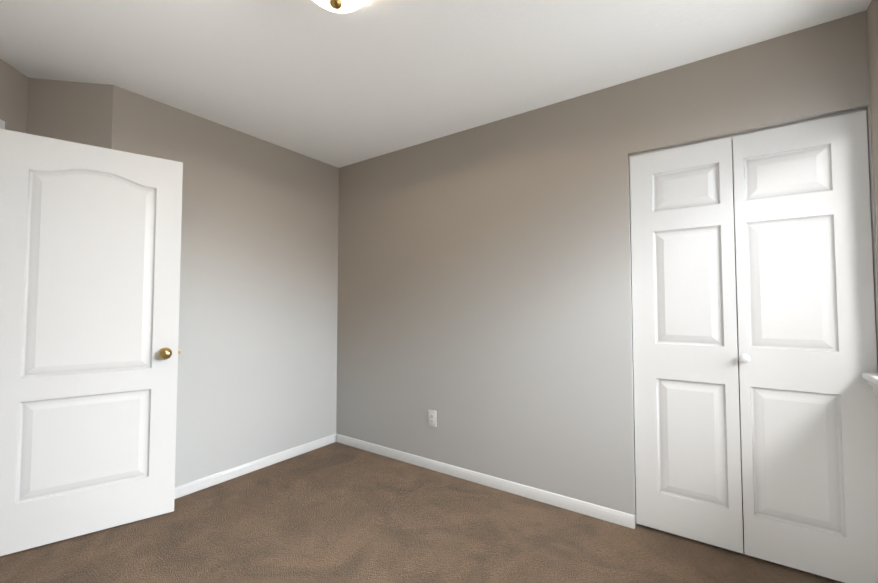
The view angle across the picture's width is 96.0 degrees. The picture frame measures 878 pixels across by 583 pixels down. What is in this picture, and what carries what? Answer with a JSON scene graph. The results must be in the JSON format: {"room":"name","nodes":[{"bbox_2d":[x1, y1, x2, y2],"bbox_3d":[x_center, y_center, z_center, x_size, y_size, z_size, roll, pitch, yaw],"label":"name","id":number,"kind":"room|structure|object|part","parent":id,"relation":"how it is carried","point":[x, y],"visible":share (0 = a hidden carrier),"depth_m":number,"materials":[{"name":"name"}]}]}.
{"room":"empty bedroom","nodes":[
{"label":"empty bedroom","id":0,"kind":"room"},
{"bbox_2d":[0,59,27,132],"bbox_3d":[-2.173,0.015,1.322,0.120,2.440,1.604,0,-2,-10],"label":"wall","id":1,"kind":"structure","parent":0,"point":[13,96],"depth_m":2.08,"materials":[{"name":"beige paint"}]},
{"bbox_2d":[0,119,4,128],"bbox_3d":[-2.198,0.181,1.497,0.167,2.121,0.916,0,-2,-10],"label":"door frame","id":2,"kind":"structure","parent":1,"relation":"attached to","point":[2,124],"depth_m":1.99,"materials":[{"name":"white wood"}]},
{"bbox_2d":[26,78,338,486],"bbox_3d":[-1.791,0.077,2.923,0.750,2.440,2.013,-2,-3,35],"label":"wall","id":3,"kind":"structure","parent":0,"point":[257,356],"depth_m":2.80,"materials":[{"name":"beige paint"}]},
{"bbox_2d":[0,129,182,555],"bbox_3d":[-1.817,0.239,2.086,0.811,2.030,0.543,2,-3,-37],"label":"door","id":4,"kind":"structure","parent":3,"relation":"in","point":[90,247],"depth_m":2.06,"materials":[{"name":"white paint"}]},
{"bbox_3d":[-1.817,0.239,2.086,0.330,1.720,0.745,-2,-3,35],"label":"door hardware","id":5,"kind":"part","parent":4,"relation":"part of","materials":[{"name":"gold metal"}]},
{"bbox_2d":[0,442,843,582],"bbox_3d":[-1.782,1.293,1.503,6.040,0.100,6.150,-2,-3,35],"label":"floor","id":6,"kind":"structure","parent":0,"point":[335,512],"depth_m":1.99,"materials":[{"name":"carpet"}]},
{"bbox_2d":[0,0,871,167],"bbox_3d":[-1.782,-1.245,1.601,6.040,0.100,6.150,-2,-3,35],"label":"ceiling","id":7,"kind":"structure","parent":0,"point":[369,79],"depth_m":1.95,"materials":[{"name":"paint"}]},
{"bbox_2d":[313,0,367,12],"bbox_3d":[-0.384,-1.123,1.454,0.288,0.155,0.300,-2,-3,35],"label":"light fixture","id":8,"kind":"object","parent":7,"relation":"attached to","point":[342,6],"visible":1,"depth_m":1.49,"materials":[{"name":"white glass"}]},
{"bbox_2d":[336,10,877,526],"bbox_3d":[0.229,0.072,2.810,4.190,2.440,0.120,-2,-3,35],"label":"wall","id":9,"kind":"structure","parent":0,"point":[484,292],"depth_m":2.49,"materials":[{"name":"beige paint"}]},
{"bbox_2d":[174,433,634,528],"bbox_3d":[-0.484,1.207,1.452,3.613,0.068,2.850,-2,-3,35],"label":"baseboard","id":10,"kind":"structure","parent":9,"relation":"attached to","point":[593,510],"depth_m":2.66,"materials":[{"name":"white wood"}]},
{"bbox_2d":[428,410,436,426],"bbox_3d":[-0.049,0.928,2.894,0.072,0.116,0.008,-2,-3,35],"label":"electrical outlet","id":11,"kind":"object","parent":9,"relation":"attached to","point":[432,417],"visible":1,"depth_m":2.89,"materials":[{"name":"white plastic"}]},
{"bbox_2d":[629,107,877,582],"bbox_3d":[1.440,0.232,1.905,0.924,2.018,0.076,-2,-3,35],"label":"bifold door","id":12,"kind":"structure","parent":9,"relation":"in","point":[805,349],"depth_m":1.86,"materials":[{"name":"white paint"}]},
{"bbox_3d":[1.448,0.317,1.875,0.046,0.046,0.042,-2,-3,35],"label":"knob","id":13,"kind":"part","parent":12,"relation":"part of","materials":[{"name":"white paint"}]},
{"bbox_2d":[732,149,742,497],"bbox_3d":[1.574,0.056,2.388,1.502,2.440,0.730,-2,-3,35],"label":"closet door gap","id":14,"kind":"structure","parent":0,"point":[737,321],"depth_m":2.49,"materials":[{"name":"grey"}]},
{"bbox_2d":[867,0,877,263],"bbox_3d":[1.010,-0.021,0.379,0.120,2.440,2.970,-2,-3,35],"label":"wall","id":15,"kind":"structure","parent":0,"point":[872,19],"depth_m":1.62,"materials":[{"name":"beige paint"}]},
{"bbox_2d":[862,372,877,393],"bbox_3d":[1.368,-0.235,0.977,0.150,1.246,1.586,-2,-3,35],"label":"window sill","id":16,"kind":"structure","parent":15,"relation":"in","point":[872,378],"depth_m":1.58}
]}

